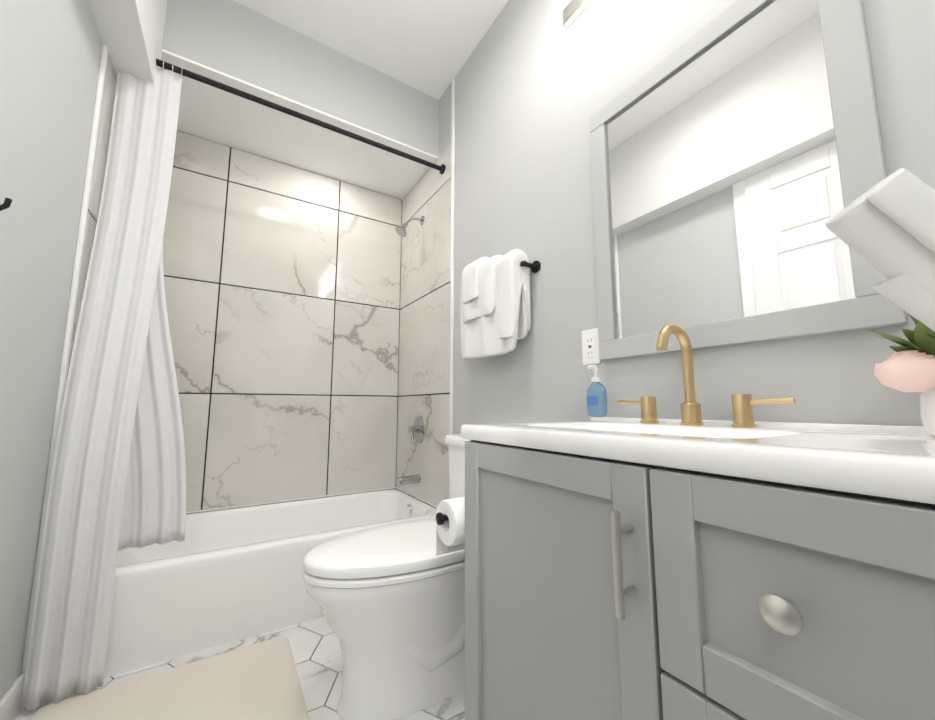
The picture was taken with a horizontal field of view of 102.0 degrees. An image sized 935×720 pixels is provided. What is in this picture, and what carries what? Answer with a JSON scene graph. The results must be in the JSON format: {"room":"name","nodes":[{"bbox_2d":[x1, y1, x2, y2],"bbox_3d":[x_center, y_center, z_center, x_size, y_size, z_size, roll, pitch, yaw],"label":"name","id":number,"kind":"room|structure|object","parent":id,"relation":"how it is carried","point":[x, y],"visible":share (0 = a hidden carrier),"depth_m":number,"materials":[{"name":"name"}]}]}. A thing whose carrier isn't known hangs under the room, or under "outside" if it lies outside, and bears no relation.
{"room":"bathroom","nodes":[
{"label":"bathroom","id":0,"kind":"room"},
{"bbox_2d":[0,0,101,699],"bbox_3d":[-0.949,-0.439,0.607,0.100,2.770,3.200,4,-8,-32],"label":"wall","id":1,"kind":"structure","parent":0,"point":[50,54],"depth_m":1.03,"materials":[{"name":"grey paint"}]},
{"bbox_2d":[0,198,12,210],"bbox_3d":[-0.976,-0.316,0.778,0.051,0.046,0.024,4,-8,-32],"label":"robe hook","id":2,"kind":"object","parent":1,"relation":"attached to","point":[6,204],"visible":1,"depth_m":0.79,"materials":[{"name":"black metal"}]},
{"bbox_2d":[0,673,24,719],"bbox_3d":[-0.699,0.851,0.160,0.014,0.100,2.243,4,-8,-32],"label":"baseboard","id":3,"kind":"structure","parent":1,"relation":"attached to","point":[10,704],"depth_m":1.03,"materials":[{"name":"white wood"}]},
{"bbox_2d":[65,54,116,387],"bbox_3d":[-1.508,-0.249,1.583,0.014,2.124,0.727,4,-8,-32],"label":"wall tiles","id":4,"kind":"structure","parent":1,"relation":"attached to","point":[104,127],"depth_m":1.37,"materials":[{"name":"grey tile"}]},
{"bbox_2d":[87,0,166,82],"bbox_3d":[-0.704,-1.532,0.564,0.130,0.610,2.443,4,-8,-32],"label":"ceiling soffit","id":5,"kind":"structure","parent":1,"relation":"attached to","point":[131,33],"depth_m":1.36,"materials":[{"name":"white paint"}]},
{"bbox_2d":[21,45,454,673],"bbox_3d":[-0.696,-0.312,1.659,1.460,2.770,0.023,4,-8,-32],"label":"trim","id":6,"kind":"structure","parent":1,"relation":"attached to","point":[79,255],"depth_m":1.28,"materials":[{"name":"white"}]},
{"bbox_2d":[21,58,444,709],"bbox_3d":[-0.721,-0.077,1.670,1.439,2.265,0.247,4,-8,-32],"label":"shower curtain","id":7,"kind":"object","parent":6,"relation":"attached to","point":[119,474],"visible":0.98,"depth_m":1.32,"materials":[{"name":"white fabric"}]},
{"bbox_2d":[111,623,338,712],"bbox_3d":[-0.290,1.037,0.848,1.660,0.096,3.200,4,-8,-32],"label":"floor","id":8,"kind":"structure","parent":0,"point":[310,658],"depth_m":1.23,"materials":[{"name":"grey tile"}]},
{"bbox_2d":[103,489,436,678],"bbox_3d":[-0.893,0.936,1.824,1.437,0.331,0.716,4,-8,-32],"label":"bathtub","id":9,"kind":"object","parent":8,"relation":"on","point":[215,578],"visible":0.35,"depth_m":1.46,"materials":[{"name":"white ceramic"}]},
{"bbox_2d":[15,617,464,719],"bbox_3d":[-0.097,0.943,0.476,1.927,0.006,2.864,4,-8,-32],"label":"floor","id":10,"kind":"structure","parent":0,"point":[319,670],"depth_m":1.26,"materials":[{"name":"tile"}]},
{"bbox_2d":[31,637,309,719],"bbox_3d":[-0.808,0.996,1.024,0.655,0.019,0.570,4,-8,-32],"label":"rug","id":11,"kind":"object","parent":10,"relation":"on","point":[259,681],"visible":0.96,"depth_m":1.13,"materials":[{"name":"beige fabric"}]},
{"bbox_2d":[303,434,470,719],"bbox_3d":[-0.135,0.652,1.279,0.784,0.763,0.466,4,-8,-32],"label":"toilet","id":12,"kind":"object","parent":10,"relation":"on","point":[389,599],"visible":0.58,"depth_m":1.08,"materials":[{"name":"white ceramic"}]},
{"bbox_2d":[436,324,934,719],"bbox_3d":[0.401,0.427,0.686,0.535,1.069,1.050,4,-8,-32],"label":"bathroom vanity","id":13,"kind":"object","parent":10,"relation":"on","point":[691,564],"visible":1,"depth_m":0.49,"materials":[{"name":"grey wood"}]},
{"bbox_2d":[586,365,607,416],"bbox_3d":[0.378,0.091,1.123,0.051,0.156,0.066,4,-8,-32],"label":"soap bottle","id":14,"kind":"object","parent":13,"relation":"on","point":[596,394],"visible":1,"depth_m":1.10,"materials":[{"name":"blue plastic"}]},
{"bbox_2d":[869,314,934,436],"bbox_3d":[0.697,0.017,0.565,0.152,0.192,0.118,4,-8,-32],"label":"vase","id":15,"kind":"object","parent":13,"relation":"on","point":[908,366],"visible":0.98,"depth_m":0.55,"materials":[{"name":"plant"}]},
{"bbox_2d":[160,0,438,199],"bbox_3d":[-0.942,-1.445,2.188,1.460,0.395,0.556,4,-8,-32],"label":"soffit","id":16,"kind":"structure","parent":0,"point":[234,44],"depth_m":2.01,"materials":[{"name":"grey paint"}]},
{"bbox_2d":[233,0,508,99],"bbox_3d":[-0.290,-1.814,1.192,1.660,0.100,3.200,4,-8,-32],"label":"ceiling","id":17,"kind":"structure","parent":0,"point":[427,47],"depth_m":1.92,"materials":[{"name":"white paint"}]},
{"bbox_2d":[439,0,934,433],"bbox_3d":[0.370,-0.340,1.434,0.100,2.770,3.200,4,-8,-32],"label":"wall","id":18,"kind":"structure","parent":0,"point":[538,84],"depth_m":1.32,"materials":[{"name":"grey paint"}]},
{"bbox_2d":[396,144,450,507],"bbox_3d":[-0.285,-0.157,2.349,0.014,2.124,0.727,4,-8,-32],"label":"tiled wall","id":19,"kind":"structure","parent":18,"relation":"attached to","point":[424,363],"depth_m":2.29,"materials":[{"name":"grey tile"}]},
{"bbox_2d":[396,473,420,485],"bbox_3d":[-0.347,0.693,2.211,0.138,0.071,0.054,4,-8,-32],"label":"tub spout","id":20,"kind":"object","parent":19,"relation":"attached to","point":[404,480],"visible":1,"depth_m":2.19,"materials":[{"name":"silver metal"}]},
{"bbox_2d":[395,216,424,236],"bbox_3d":[-0.365,-0.851,2.386,0.181,0.166,0.080,4,-8,-32],"label":"shower head","id":21,"kind":"object","parent":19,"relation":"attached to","point":[400,231],"visible":1,"depth_m":2.36},
{"bbox_2d":[408,416,424,443],"bbox_3d":[-0.320,0.415,2.262,0.072,0.164,0.164,4,-8,-32],"label":"shower valve","id":22,"kind":"object","parent":19,"relation":"attached to","point":[416,431],"visible":1,"depth_m":2.25,"materials":[{"name":"silver metal"}]},
{"bbox_2d":[460,249,540,359],"bbox_3d":[0.097,-0.233,1.632,0.135,0.456,0.491,4,-8,-32],"label":"towel rail","id":23,"kind":"object","parent":18,"relation":"attached to","point":[495,312],"visible":1,"depth_m":1.53,"materials":[{"name":"white fabric"}]},
{"bbox_2d":[563,0,592,27],"bbox_3d":[0.526,-1.371,1.062,0.159,0.150,0.800,4,-8,-32],"label":"sconce","id":24,"kind":"object","parent":18,"relation":"attached to","point":[573,10],"visible":1,"depth_m":1.38,"materials":[{"name":"silver metal"}]},
{"bbox_2d":[582,328,600,364],"bbox_3d":[0.403,-0.043,1.240,0.008,0.116,0.072,4,-8,-32],"label":"electrical outlet plate","id":25,"kind":"object","parent":18,"relation":"attached to","point":[590,347],"visible":0.83,"depth_m":1.24,"materials":[{"name":"white plastic"}]},
{"bbox_2d":[589,0,907,359],"bbox_3d":[0.592,-0.443,0.975,0.021,0.830,0.640,4,-8,-32],"label":"mirror","id":26,"kind":"object","parent":18,"relation":"attached to","point":[738,161],"visible":0.9,"depth_m":0.89,"materials":[{"name":"grey mirror"}]},
{"bbox_2d":[825,168,934,331],"bbox_3d":[0.666,-0.078,0.472,0.258,0.360,0.270,4,-8,-32],"label":"towel","id":27,"kind":"object","parent":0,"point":[885,227],"visible":1,"depth_m":0.49,"materials":[{"name":"white cotton fabric"}]},
{"bbox_3d":[-1.117,-0.232,2.322,1.460,2.770,0.100,4,-8,-32],"label":"wall","id":28,"kind":"structure","parent":0,"visible":0},
{"bbox_2d":[163,131,401,513],"bbox_3d":[-1.087,-0.167,2.265,1.460,2.124,0.014,4,-8,-32],"label":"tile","id":29,"kind":"structure","parent":28,"relation":"attached to","point":[282,287],"depth_m":2.24,"materials":[{"name":"grey tile"}]}
]}

